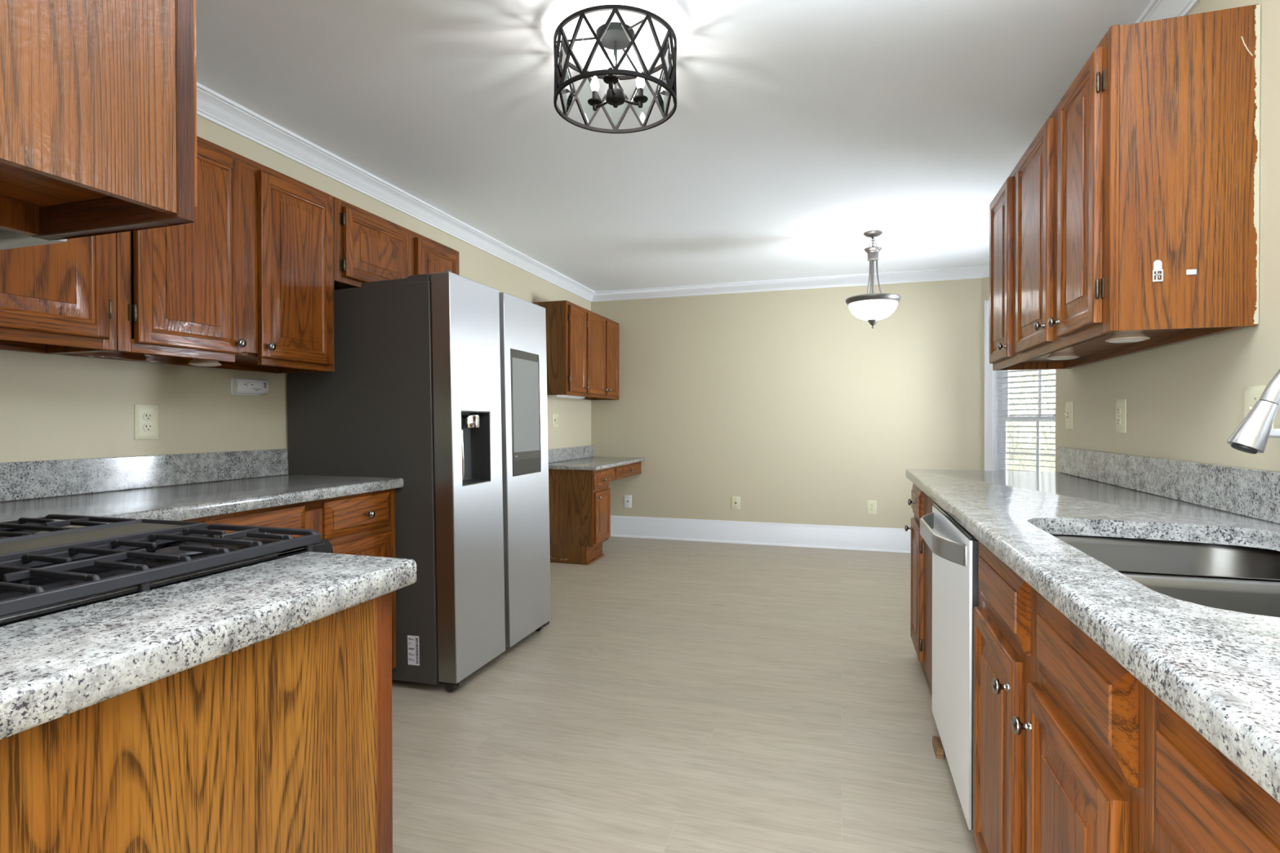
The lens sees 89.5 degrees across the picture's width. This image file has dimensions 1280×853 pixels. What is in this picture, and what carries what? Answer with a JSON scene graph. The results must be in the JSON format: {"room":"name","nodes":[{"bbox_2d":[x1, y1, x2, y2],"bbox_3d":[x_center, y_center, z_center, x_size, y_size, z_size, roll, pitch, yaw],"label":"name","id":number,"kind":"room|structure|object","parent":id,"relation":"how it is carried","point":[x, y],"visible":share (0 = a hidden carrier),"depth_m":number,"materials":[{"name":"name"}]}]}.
{"room":"kitchen","nodes":[
{"label":"kitchen","id":0,"kind":"room"},
{"bbox_2d":[0,115,591,475],"bbox_3d":[-1.407,-0.102,3.768,0.120,2.430,5.990,0,0,17],"label":"wall","id":1,"kind":"structure","parent":0,"point":[53,406],"depth_m":2.47,"materials":[{"name":"beige paint"}]},
{"bbox_2d":[0,232,116,354],"bbox_3d":[-1.835,-0.604,1.622,0.339,0.756,0.768,0,0,17],"label":"upper cabinet","id":2,"kind":"object","parent":1,"relation":"attached to","point":[59,297],"visible":0.44,"depth_m":1.80,"materials":[{"name":"brown wood"}]},
{"bbox_2d":[0,448,288,502],"bbox_3d":[-1.899,0.166,1.962,0.021,0.116,2.005,0,0,17],"label":"backsplash","id":3,"kind":"structure","parent":1,"relation":"attached to","point":[24,480],"depth_m":2.27,"materials":[{"name":"white stone"}]},
{"bbox_2d":[133,404,158,439],"bbox_3d":[-1.786,-0.016,2.341,0.011,0.124,0.083,0,0,17],"label":"wall outlet","id":4,"kind":"object","parent":1,"relation":"attached to","point":[145,416],"visible":1,"depth_m":2.33,"materials":[{"name":"beige plastic"}]},
{"bbox_2d":[142,413,152,420],"bbox_3d":[-1.783,-0.035,2.340,0.003,0.028,0.034,0,0,17],"label":"receptacle","id":5,"kind":"object","parent":4,"relation":"attached to","point":[146,416],"depth_m":2.34,"materials":[{"name":"beige plastic"}]},
{"bbox_2d":[142,423,153,431],"bbox_3d":[-1.783,0.004,2.340,0.003,0.028,0.034,0,0,17],"label":"receptacle","id":6,"kind":"object","parent":4,"relation":"attached to","point":[146,427],"depth_m":2.34,"materials":[{"name":"beige plastic"}]},
{"bbox_2d":[47,135,334,373],"bbox_3d":[-1.575,-0.609,2.402,0.367,0.756,0.872,0,0,17],"label":"upper cabinet","id":7,"kind":"object","parent":1,"relation":"attached to","point":[247,284],"visible":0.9,"depth_m":2.31,"materials":[{"name":"brown wood"}]},
{"bbox_2d":[188,358,221,366],"bbox_3d":[-1.573,-0.241,2.336,0.100,0.042,0.100,0,0,17],"label":"puck light","id":8,"kind":"object","parent":7,"relation":"attached to","point":[201,362],"visible":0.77,"depth_m":2.30,"materials":[{"name":"beige plastic"}]},
{"bbox_2d":[230,377,268,395],"bbox_3d":[-1.648,-0.169,2.733,0.039,0.071,0.156,0,0,17],"label":"fire alarm","id":9,"kind":"object","parent":1,"relation":"attached to","point":[238,386],"visible":1,"depth_m":2.71,"materials":[{"name":"white plastic"}]},
{"bbox_2d":[333,196,459,289],"bbox_3d":[-1.316,-0.813,3.277,0.339,0.362,0.951,0,0,17],"label":"upper cabinet","id":10,"kind":"object","parent":1,"relation":"attached to","point":[368,246],"visible":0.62,"depth_m":3.02,"materials":[{"name":"brown wood"}]},
{"bbox_2d":[552,413,558,427],"bbox_3d":[-0.736,-0.052,5.675,0.021,0.120,0.118,0,0,17],"label":"wall outlet","id":11,"kind":"object","parent":1,"relation":"attached to","point":[555,416],"visible":1,"depth_m":5.67,"materials":[{"name":"beige plastic"}]},
{"bbox_2d":[547,445,593,462],"bbox_3d":[-0.675,0.251,5.867,0.020,0.114,1.309,0,0,17],"label":"backsplash","id":12,"kind":"structure","parent":1,"relation":"attached to","point":[557,455],"depth_m":5.94,"materials":[{"name":"white stone"}]},
{"bbox_2d":[532,300,618,399],"bbox_3d":[-0.517,-0.637,5.811,0.347,0.756,1.280,0,0,17],"label":"upper cabinet","id":13,"kind":"object","parent":1,"relation":"attached to","point":[582,344],"visible":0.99,"depth_m":5.38,"materials":[{"name":"brown wood"}]},
{"bbox_2d":[546,395,584,399],"bbox_3d":[-0.635,-0.263,5.563,0.100,0.034,0.600,0,0,17],"label":"light","id":14,"kind":"object","parent":13,"relation":"attached to","point":[571,397],"visible":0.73,"depth_m":5.52,"materials":[{"name":"white plastic"}]},
{"bbox_2d":[196,82,989,302],"bbox_3d":[0.748,-1.270,3.083,4.400,0.088,5.750,0,0,17],"label":"trim","id":15,"kind":"structure","parent":1,"relation":"attached to","point":[211,105],"depth_m":4.10,"materials":[{"name":"white paint"}]},
{"bbox_2d":[195,0,1151,291],"bbox_3d":[0.256,-1.352,1.481,8.800,0.100,11.400,0,0,17],"label":"ceiling","id":16,"kind":"structure","parent":0,"point":[797,130],"depth_m":2.68,"materials":[{"name":"white paint"}]},
{"bbox_2d":[553,4,676,133],"bbox_3d":[-0.082,-1.184,2.149,0.409,0.244,0.409,0,0,17],"label":"ceiling light","id":17,"kind":"object","parent":16,"relation":"attached to","point":[615,36],"visible":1,"depth_m":2.09,"materials":[{"name":"black metal"}]},
{"bbox_2d":[587,75,602,111],"bbox_3d":[-0.153,-1.139,2.203,0.052,0.120,0.052,0,0,17],"label":"candle holder","id":18,"kind":"object","parent":17,"relation":"on","point":[595,102],"depth_m":2.19,"materials":[{"name":"white glass"}]},
{"bbox_2d":[603,50,618,88],"bbox_3d":[-0.092,-1.138,2.060,0.052,0.120,0.052,0,0,17],"label":"candle holder","id":19,"kind":"object","parent":17,"relation":"on","point":[611,79],"depth_m":2.05,"materials":[{"name":"black"}]},
{"bbox_2d":[632,71,648,107],"bbox_3d":[0.001,-1.139,2.184,0.052,0.120,0.052,0,0,17],"label":"bulb","id":20,"kind":"object","parent":17,"relation":"on","point":[638,100],"depth_m":2.18,"materials":[{"name":"white glass"}]},
{"bbox_2d":[845,230,901,328],"bbox_3d":[1.594,-0.998,4.418,0.358,0.654,0.358,0,0,17],"label":"pendant light","id":21,"kind":"object","parent":16,"relation":"hanging from","point":[872,308],"visible":1,"depth_m":4.35,"materials":[{"name":"white glass"}]},
{"bbox_2d":[391,536,977,852],"bbox_3d":[0.259,1.188,1.500,8.800,0.120,11.400,0,0,17],"label":"floor","id":22,"kind":"structure","parent":0,"point":[673,696],"depth_m":2.47,"materials":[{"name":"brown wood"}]},
{"bbox_2d":[0,514,333,626],"bbox_3d":[-1.053,0.664,1.047,0.766,0.938,0.748,0,0,17],"label":"gas range","id":23,"kind":"object","parent":22,"relation":"on","point":[48,566],"visible":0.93,"depth_m":1.05,"materials":[{"name":"black metal"}]},
{"bbox_2d":[0,591,392,852],"bbox_3d":[-0.606,0.703,0.864,0.205,0.862,0.667,0,0,17],"label":"base cabinet","id":24,"kind":"object","parent":22,"relation":"on","point":[282,743],"visible":0.91,"depth_m":0.81,"materials":[{"name":"brown wood"}]},
{"bbox_2d":[0,551,416,739],"bbox_3d":[-0.595,0.252,0.846,0.242,0.041,0.653,0,0,17],"label":"countertop","id":25,"kind":"structure","parent":24,"relation":"on","point":[56,665],"depth_m":0.76,"materials":[{"name":"white stone"}]},
{"bbox_2d":[182,488,395,669],"bbox_3d":[-1.496,0.694,2.174,0.657,0.862,1.333,0,0,17],"label":"base cabinet","id":26,"kind":"object","parent":22,"relation":"on","point":[363,524],"visible":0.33,"depth_m":2.43,"materials":[{"name":"brown wood"}]},
{"bbox_2d":[0,474,403,524],"bbox_3d":[-1.573,0.245,1.861,0.703,0.040,2.005,0,0,17],"label":"countertop","id":27,"kind":"structure","parent":26,"relation":"on","point":[201,500],"depth_m":2.06,"materials":[{"name":"white stone"}]},
{"bbox_2d":[287,270,551,692],"bbox_3d":[-1.042,0.233,3.220,0.857,1.767,0.906,-1,0,17],"label":"refrigerator","id":28,"kind":"object","parent":22,"relation":"on","point":[437,384],"visible":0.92,"depth_m":2.80,"materials":[{"name":"grey metal"}]},
{"bbox_2d":[548,461,640,564],"bbox_3d":[-0.407,0.718,5.796,0.570,0.757,1.284,0,0,17],"label":"base cabinet","id":29,"kind":"object","parent":22,"relation":"on","point":[580,500],"visible":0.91,"depth_m":5.19,"materials":[{"name":"brown wood"}]},
{"bbox_2d":[548,457,644,470],"bbox_3d":[-0.416,0.325,5.787,0.563,0.030,1.309,0,0,17],"label":"countertop","id":30,"kind":"structure","parent":29,"relation":"on","point":[589,463],"depth_m":5.52,"materials":[{"name":"white stone"}]},
{"bbox_2d":[904,484,934,697],"bbox_3d":[1.495,0.686,2.673,0.686,0.864,0.815,0,0,17],"label":"base cabinet","id":31,"kind":"object","parent":22,"relation":"on","point":[921,571],"visible":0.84,"depth_m":2.77,"materials":[{"name":"brown wood"}]},
{"bbox_2d":[932,736,943,759],"bbox_3d":[1.026,1.105,2.223,0.025,0.034,0.096,0,0,17],"label":"wood block","id":32,"kind":"object","parent":22,"relation":"on","point":[937,745],"visible":0.93,"depth_m":2.20,"materials":[{"name":"brown wood"}]},
{"bbox_2d":[920,502,977,830],"bbox_3d":[1.225,0.695,1.936,0.678,0.858,0.725,0,0,17],"label":"dishwasher","id":33,"kind":"object","parent":22,"relation":"on","point":[954,549],"visible":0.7,"depth_m":1.87,"materials":[{"name":"silver metal"}]},
{"bbox_2d":[973,540,1154,852],"bbox_3d":[1.004,0.698,1.106,0.686,0.864,0.977,0,0,17],"label":"base cabinet","id":34,"kind":"object","parent":22,"relation":"on","point":[1064,733],"visible":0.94,"depth_m":1.03,"materials":[{"name":"brown wood"}]},
{"bbox_2d":[1142,694,1279,852],"bbox_3d":[0.736,0.705,0.252,0.686,0.864,0.810,0,0,17],"label":"base cabinet","id":35,"kind":"object","parent":22,"relation":"on","point":[1203,802],"visible":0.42,"depth_m":0.59,"materials":[{"name":"brown wood"}]},
{"bbox_2d":[906,469,1279,804],"bbox_3d":[1.123,0.243,1.459,0.677,0.040,3.412,0,0,17],"label":"countertop","id":36,"kind":"structure","parent":35,"relation":"on","point":[1216,669],"depth_m":0.89,"materials":[{"name":"white stone"}]},
{"bbox_2d":[1050,533,1279,617],"bbox_3d":[1.030,0.363,1.115,0.530,0.194,0.898,0,0,17],"label":"sink","id":37,"kind":"object","parent":36,"relation":"in","point":[1233,578],"visible":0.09,"depth_m":1.43,"materials":[{"name":"grey metal"}]},
{"bbox_2d":[1226,368,1279,453],"bbox_3d":[1.151,0.027,1.037,0.293,0.396,0.153,0,0,17],"label":"kitchen faucet","id":38,"kind":"object","parent":36,"relation":"on","point":[1251,436],"visible":1,"depth_m":1.10,"materials":[{"name":"silver metal"}]},
{"bbox_2d":[591,278,982,528],"bbox_3d":[1.212,-0.122,6.022,3.530,2.430,0.120,0,0,17],"label":"wall","id":39,"kind":"structure","parent":0,"point":[788,403],"depth_m":5.91,"materials":[{"name":"beige paint"}]},
{"bbox_2d":[624,494,631,507],"bbox_3d":[-0.120,0.740,6.377,0.080,0.122,0.014,0,0,17],"label":"cable plate","id":40,"kind":"object","parent":39,"relation":"attached to","point":[628,499],"visible":1,"depth_m":6.37,"materials":[{"name":"white plastic"}]},
{"bbox_2d":[731,496,740,509],"bbox_3d":[0.899,0.717,6.057,0.080,0.122,0.014,0,0,17],"label":"cable plate","id":41,"kind":"object","parent":39,"relation":"attached to","point":[735,500],"visible":1,"depth_m":6.06,"materials":[{"name":"beige plastic"}]},
{"bbox_2d":[610,515,911,553],"bbox_3d":[1.236,1.001,4.651,4.400,0.205,2.500,0,0,17],"label":"baseboard","id":42,"kind":"structure","parent":39,"relation":"attached to","point":[807,535],"depth_m":5.97,"materials":[{"name":"white paint"}]},
{"bbox_2d":[866,500,876,514],"bbox_3d":[2.046,0.713,5.699,0.080,0.122,0.011,0,0,17],"label":"wall outlet","id":43,"kind":"object","parent":39,"relation":"attached to","point":[871,504],"visible":1,"depth_m":5.70,"materials":[{"name":"beige plastic"}]},
{"bbox_2d":[982,276,989,470],"bbox_3d":[3.216,-0.116,4.920,0.120,2.430,1.230,0,0,-28],"label":"wall","id":44,"kind":"structure","parent":0,"point":[985,281],"depth_m":5.42,"materials":[{"name":"beige paint"}]},
{"bbox_2d":[984,300,1055,471],"bbox_3d":[3.167,-0.212,4.953,0.175,1.671,1.111,0,0,-28],"label":"window","id":45,"kind":"structure","parent":44,"relation":"in","point":[992,446],"depth_m":5.34,"materials":[{"name":"white paint"}]},
{"bbox_2d":[996,368,1055,471],"bbox_3d":[3.159,-0.220,4.949,0.065,1.473,0.875,0,0,-28],"label":"window blind","id":46,"kind":"object","parent":45,"relation":"attached to","point":[1009,371],"visible":0.25,"depth_m":5.14,"materials":[{"name":"white plastic"}]},
{"bbox_2d":[1055,0,1279,471],"bbox_3d":[1.082,-0.076,-0.051,0.145,2.430,6.550,0,0,17],"label":"wall","id":47,"kind":"structure","parent":0,"point":[1185,400],"depth_m":1.81,"materials":[{"name":"beige paint"}]},
{"bbox_2d":[1063,401,1072,429],"bbox_3d":[1.922,-0.050,2.908,0.021,0.122,0.080,0,0,17],"label":"light switch","id":48,"kind":"object","parent":47,"relation":"attached to","point":[1068,405],"visible":1,"depth_m":2.89,"materials":[{"name":"beige plastic"}]},
{"bbox_2d":[1115,399,1126,432],"bbox_3d":[1.758,-0.038,2.365,0.011,0.122,0.080,0,0,17],"label":"wall outlet","id":49,"kind":"object","parent":47,"relation":"attached to","point":[1121,404],"visible":1,"depth_m":2.35,"materials":[{"name":"beige plastic"}]},
{"bbox_2d":[1116,417,1120,425],"bbox_3d":[1.754,-0.018,2.367,0.003,0.028,0.034,0,0,17],"label":"receptacle","id":50,"kind":"object","parent":49,"relation":"attached to","point":[1118,420],"depth_m":2.36,"materials":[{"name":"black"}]},
{"bbox_2d":[1116,406,1120,414],"bbox_3d":[1.754,-0.057,2.366,0.003,0.028,0.034,0,0,17],"label":"receptacle","id":51,"kind":"object","parent":49,"relation":"attached to","point":[1118,408],"depth_m":2.36,"materials":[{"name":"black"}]},
{"bbox_2d":[989,4,1260,370],"bbox_3d":[1.549,-0.648,2.287,0.359,0.792,1.369,0,0,17],"label":"upper cabinet","id":52,"kind":"object","parent":47,"relation":"attached to","point":[1151,153],"visible":1,"depth_m":1.66,"materials":[{"name":"brown wood"}]},
{"bbox_2d":[1046,346,1079,359],"bbox_3d":[1.513,-0.262,2.311,0.100,0.042,0.100,0,0,17],"label":"puck light","id":53,"kind":"object","parent":52,"relation":"attached to","point":[1067,353],"visible":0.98,"depth_m":2.28,"materials":[{"name":"beige plastic"}]},
{"bbox_2d":[1105,330,1150,342],"bbox_3d":[1.358,-0.258,1.799,0.100,0.042,0.100,0,0,17],"label":"puck light","id":54,"kind":"object","parent":52,"relation":"attached to","point":[1126,336],"visible":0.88,"depth_m":1.77,"materials":[{"name":"beige plastic"}]},
{"bbox_2d":[1152,259,1163,281],"bbox_3d":[1.317,-0.397,1.643,0.022,0.055,0.003,0,0,17],"label":"hook","id":55,"kind":"object","parent":52,"relation":"attached to","point":[1157,264],"visible":1,"depth_m":1.64,"materials":[{"name":"white plastic"}]},
{"bbox_2d":[1186,269,1196,275],"bbox_3d":[1.385,-0.388,1.622,0.022,0.014,0.004,0,0,17],"label":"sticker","id":56,"kind":"object","parent":52,"relation":"attached to","point":[1188,272],"visible":1,"depth_m":1.62,"materials":[{"name":"white plastic"}]},
{"bbox_2d":[1240,35,1253,56],"bbox_3d":[1.491,-0.934,1.586,0.024,0.052,0.003,0,0,17],"label":"scrap","id":57,"kind":"object","parent":52,"relation":"attached to","point":[1246,46],"visible":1,"depth_m":1.59,"materials":[{"name":"beige paint"}]},
{"bbox_2d":[1135,0,1200,22],"bbox_3d":[0.992,-1.247,0.020,0.072,0.088,6.450,0,0,17],"label":"trim","id":58,"kind":"structure","parent":47,"relation":"attached to","point":[1155,10],"depth_m":1.96,"materials":[{"name":"white paint"}]},
{"bbox_2d":[1057,446,1279,524],"bbox_3d":[1.431,0.164,1.354,0.027,0.116,3.398,0,0,17],"label":"backsplash","id":59,"kind":"structure","parent":47,"relation":"attached to","point":[1255,493],"depth_m":1.86,"materials":[{"name":"white stone"}]},
{"bbox_2d":[1244,385,1273,428],"bbox_3d":[1.508,-0.039,1.586,0.021,0.122,0.110,0,0,17],"label":"light switch","id":60,"kind":"object","parent":47,"relation":"attached to","point":[1252,394],"visible":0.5,"depth_m":1.60,"materials":[{"name":"beige plastic"}]},
{"bbox_2d":[1268,428,1279,438],"bbox_3d":[1.368,-0.448,0.951,0.200,1.084,1.046,0,0,17],"label":"window","id":61,"kind":"structure","parent":47,"relation":"in","point":[1274,433],"depth_m":1.44,"materials":[{"name":"white paint"}]},
{"bbox_3d":[-1.443,-0.079,0.703,1.645,2.430,0.120,0,0,17],"label":"wall","id":62,"kind":"structure","parent":0,"visible":0},
{"bbox_2d":[0,0,197,240],"bbox_3d":[-0.690,-0.709,0.700,0.257,0.933,0.325,0,0,17],"label":"upper cabinet","id":63,"kind":"object","parent":62,"relation":"attached to","point":[98,98],"visible":1,"depth_m":0.70,"materials":[{"name":"brown wood"}]},
{"bbox_3d":[-1.177,-0.800,0.852,0.760,0.752,0.325,0,0,17],"label":"upper cabinet","id":64,"kind":"object","parent":62,"relation":"attached to","visible":0},
{"bbox_2d":[0,228,66,249],"bbox_3d":[-1.181,-0.336,0.843,0.754,0.174,0.304,0,0,17],"label":"range hood","id":65,"kind":"object","parent":64,"relation":"attached to","point":[8,239],"visible":0.22,"depth_m":0.87,"materials":[{"name":"grey"}]},
{"label":"outside","id":66,"kind":"structure","parent":0,"visible":0},
{"bbox_2d":[1006,441,1055,471],"bbox_3d":[12.535,1.726,6.565,100.000,0.200,100.000,0,0,17],"label":"ground","id":67,"kind":"structure","parent":66,"point":[1024,446],"depth_m":30.00,"materials":[{"name":"white"}]},
{"bbox_2d":[1006,369,1055,471],"bbox_3d":[19.849,-2.253,10.578,31.124,7.831,10.587,0,1,34],"label":"brush","id":68,"kind":"object","parent":67,"relation":"on","point":[1033,372],"visible":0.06,"depth_m":15.60,"materials":[{"name":"beige"}]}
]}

